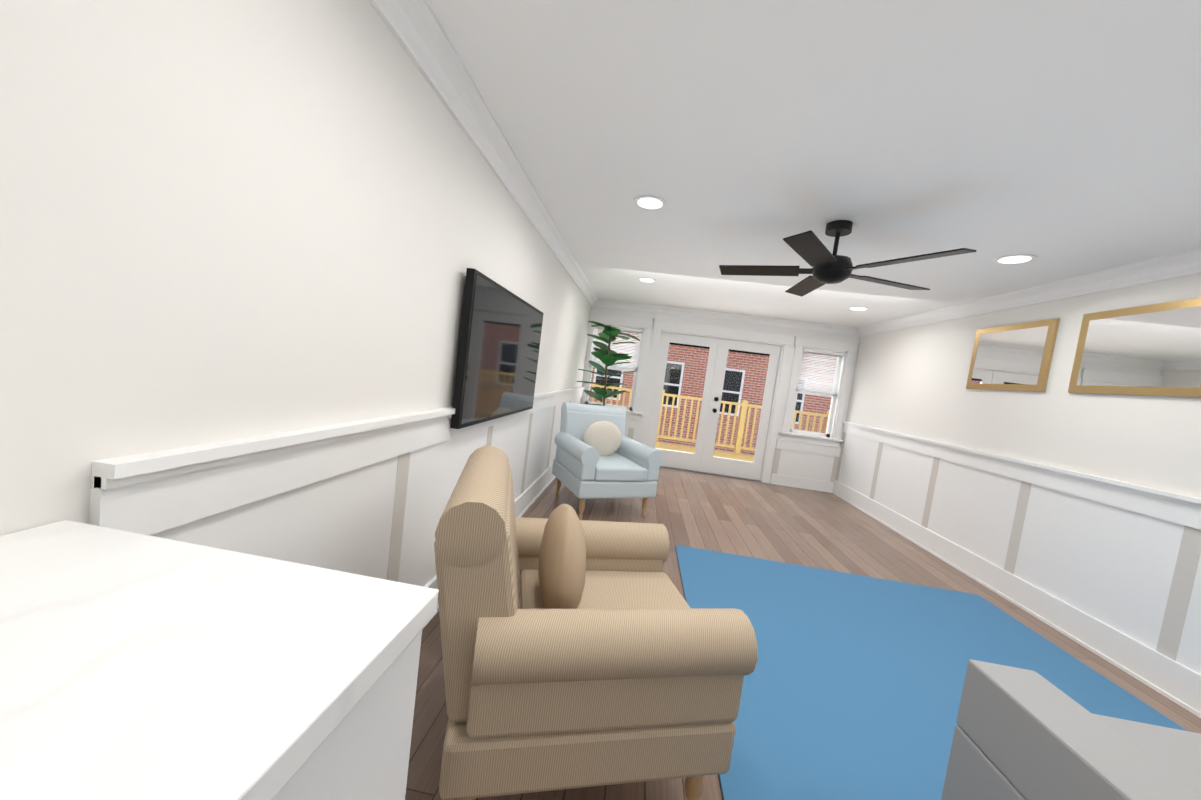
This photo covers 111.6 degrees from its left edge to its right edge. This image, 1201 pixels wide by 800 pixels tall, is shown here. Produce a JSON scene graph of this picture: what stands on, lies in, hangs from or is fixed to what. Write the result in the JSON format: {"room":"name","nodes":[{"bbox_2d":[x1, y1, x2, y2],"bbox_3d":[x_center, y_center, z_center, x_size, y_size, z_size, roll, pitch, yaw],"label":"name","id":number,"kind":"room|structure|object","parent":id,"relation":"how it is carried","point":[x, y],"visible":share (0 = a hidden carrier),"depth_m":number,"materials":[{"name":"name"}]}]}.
{"room":"living room","nodes":[
{"label":"living room","id":0,"kind":"room"},
{"bbox_2d":[0,0,591,535],"bbox_3d":[-0.706,-0.135,2.458,0.100,2.360,7.730,8,4,6],"label":"wall","id":1,"kind":"structure","parent":0,"point":[222,220],"depth_m":0.85,"materials":[{"name":"white paint"}]},
{"bbox_2d":[450,268,543,428],"bbox_3d":[-0.591,-0.273,2.554,0.072,0.750,1.300,8,4,6],"label":"wall-mounted tv","id":2,"kind":"object","parent":1,"relation":"attached to","point":[498,348],"visible":1,"depth_m":2.23,"materials":[{"name":"black metal"}]},
{"bbox_2d":[368,0,1200,336],"bbox_3d":[0.982,-0.781,-1.567,3.835,0.108,15.100,8,4,6],"label":"crown molding","id":3,"kind":"structure","parent":1,"relation":"attached to","point":[418,32],"depth_m":2.40,"materials":[{"name":"white"}]},
{"bbox_2d":[591,307,859,482],"bbox_3d":[1.636,-0.085,6.082,3.835,2.360,0.150,8,4,6],"label":"wall","id":4,"kind":"structure","parent":0,"point":[637,429],"depth_m":5.93,"materials":[{"name":"white paint"}]},
{"bbox_2d":[646,332,780,481],"bbox_3d":[1.641,0.093,6.091,1.730,2.006,0.150,8,4,6],"label":"french door","id":5,"kind":"structure","parent":4,"relation":"attached to","point":[702,459],"depth_m":6.07,"materials":[{"name":"white"}]},
{"bbox_2d":[580,311,859,482],"bbox_3d":[1.580,-0.003,6.064,3.910,2.185,0.205,8,4,6],"label":"window","id":6,"kind":"structure","parent":4,"relation":"in","point":[784,341],"depth_m":5.92,"materials":[{"name":"white painted wood"}]},
{"bbox_2d":[590,324,641,372],"bbox_3d":[0.231,-0.773,6.144,0.710,0.642,0.045,8,4,6],"label":"window blind","id":7,"kind":"object","parent":6,"relation":"attached to","point":[626,330],"visible":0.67,"depth_m":6.13,"materials":[{"name":"white plastic"}]},
{"bbox_2d":[796,349,844,397],"bbox_3d":[3.146,-0.382,5.859,0.560,0.642,0.045,8,4,6],"label":"window blind","id":8,"kind":"object","parent":6,"relation":"attached to","point":[822,353],"visible":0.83,"depth_m":5.85,"materials":[{"name":"white plastic"}]},
{"bbox_2d":[405,467,1200,799],"bbox_3d":[0.688,1.530,-1.408,4.235,0.060,15.500,8,4,6],"label":"floor","id":9,"kind":"structure","parent":0,"point":[789,525],"depth_m":3.52,"materials":[{"name":"brown wood"}]},
{"bbox_2d":[0,520,438,799],"bbox_3d":[-0.706,0.766,-0.332,0.672,0.955,2.010,8,4,6],"label":"kitchen island","id":10,"kind":"object","parent":9,"relation":"on","point":[135,666],"visible":1,"depth_m":0.43,"materials":[{"name":"white"}]},
{"bbox_2d":[434,446,757,799],"bbox_3d":[-0.091,0.727,1.439,0.887,0.948,0.830,6,4,-12],"label":"striped armchair","id":11,"kind":"object","parent":9,"relation":"on","point":[577,652],"visible":1,"depth_m":1.07,"materials":[{"name":"beige fabric"}]},
{"bbox_2d":[552,402,663,519],"bbox_3d":[0.026,0.564,4.025,0.830,0.948,0.887,5,4,-24],"label":"armchair","id":12,"kind":"object","parent":9,"relation":"on","point":[599,454],"visible":1,"depth_m":3.82,"materials":[{"name":"blue fabric"}]},
{"bbox_2d":[577,321,639,405],"bbox_3d":[0.042,-0.003,5.225,0.713,1.912,0.728,8,4,6],"label":"fiddle leaf fig","id":13,"kind":"object","parent":9,"relation":"on","point":[605,355],"visible":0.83,"depth_m":5.13,"materials":[{"name":"green plant"}]},
{"bbox_2d":[675,545,1186,799],"bbox_3d":[1.520,1.409,1.368,2.250,0.012,3.600,8,4,6],"label":"rug","id":14,"kind":"object","parent":9,"relation":"on","point":[852,687],"visible":0.67,"depth_m":2.02,"materials":[{"name":"blue carpet"}]},
{"bbox_2d":[941,659,1200,799],"bbox_3d":[1.802,1.065,0.665,1.650,0.860,0.900,8,4,6],"label":"sofa","id":15,"kind":"object","parent":14,"relation":"on","point":[1022,734],"visible":1,"depth_m":1.01,"materials":[{"name":"grey fabric"}]},
{"bbox_2d":[427,0,1200,327],"bbox_3d":[0.996,-0.884,-1.574,4.235,0.100,15.500,8,4,6],"label":"ceiling","id":16,"kind":"structure","parent":0,"point":[1059,138],"depth_m":1.63,"materials":[{"name":"white paint"}]},
{"bbox_2d":[638,277,655,282],"bbox_3d":[0.505,-1.304,4.427,0.186,0.007,0.218,8,4,6],"label":"recessed light","id":17,"kind":"object","parent":16,"relation":"in","point":[649,280],"depth_m":4.42,"materials":[{"name":"white plastic"}]},
{"bbox_2d":[634,195,665,209],"bbox_3d":[0.300,-1.195,2.467,0.190,0.007,0.206,8,4,6],"label":"recessed light","id":18,"kind":"object","parent":16,"relation":"in","point":[649,202],"depth_m":2.47,"materials":[{"name":"white plastic"}]},
{"bbox_2d":[719,220,975,296],"bbox_3d":[1.418,-0.882,2.503,1.295,0.349,1.238,8,4,6],"label":"ceiling fan","id":19,"kind":"object","parent":16,"relation":"hanging from","point":[811,250],"visible":1,"depth_m":2.40,"materials":[{"name":"black metal"}]},
{"bbox_2d":[848,306,868,310],"bbox_3d":[2.845,-1.011,4.502,0.199,0.007,0.206,8,4,6],"label":"recessed light","id":20,"kind":"object","parent":16,"relation":"in","point":[856,308],"depth_m":4.50,"materials":[{"name":"white plastic"}]},
{"bbox_2d":[993,254,1036,263],"bbox_3d":[2.658,-0.906,2.617,0.205,0.007,0.208,8,4,6],"label":"recessed light","id":21,"kind":"object","parent":16,"relation":"in","point":[1016,258],"depth_m":2.61,"materials":[{"name":"white plastic"}]},
{"bbox_2d":[846,273,1200,498],"bbox_3d":[2.781,0.593,-1.680,0.100,2.360,15.300,8,4,6],"label":"wall","id":22,"kind":"structure","parent":0,"point":[911,381],"depth_m":3.01,"materials":[{"name":"white paint"}]},
{"bbox_2d":[89,387,1200,717],"bbox_3d":[0.758,0.984,-1.446,3.845,1.045,15.110,8,4,6],"label":"wainscoting","id":23,"kind":"structure","parent":22,"relation":"attached to","point":[1105,569],"depth_m":2.23,"materials":[{"name":"white wood"}]},
{"bbox_2d":[966,318,1059,391],"bbox_3d":[3.336,-0.348,3.346,0.022,0.540,0.720,8,4,6],"label":"mirror","id":24,"kind":"object","parent":22,"relation":"attached to","point":[1015,357],"visible":0.93,"depth_m":3.27,"materials":[{"name":"gold metal"}]},
{"bbox_2d":[1068,297,1200,396],"bbox_3d":[3.242,-0.299,2.452,0.022,0.540,0.720,8,4,6],"label":"mirror","id":25,"kind":"object","parent":22,"relation":"attached to","point":[1151,350],"visible":0.95,"depth_m":2.43,"materials":[{"name":"gold metal"}]},
{"label":"outside","id":26,"kind":"structure","parent":0,"visible":0},
{"bbox_2d":[590,384,829,461],"bbox_3d":[1.845,0.547,7.409,7.000,1.220,2.440,8,4,6],"label":"deck","id":27,"kind":"object","parent":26,"point":[740,428],"depth_m":8.46,"materials":[{"name":"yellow wood"}]},
{"bbox_2d":[589,329,836,454],"bbox_3d":[2.817,0.306,11.845,18.000,9.300,6.400,8,4,6],"label":"building exterior","id":28,"kind":"structure","parent":26,"point":[756,363],"depth_m":12.36,"materials":[{"name":"red brick"}]}
]}

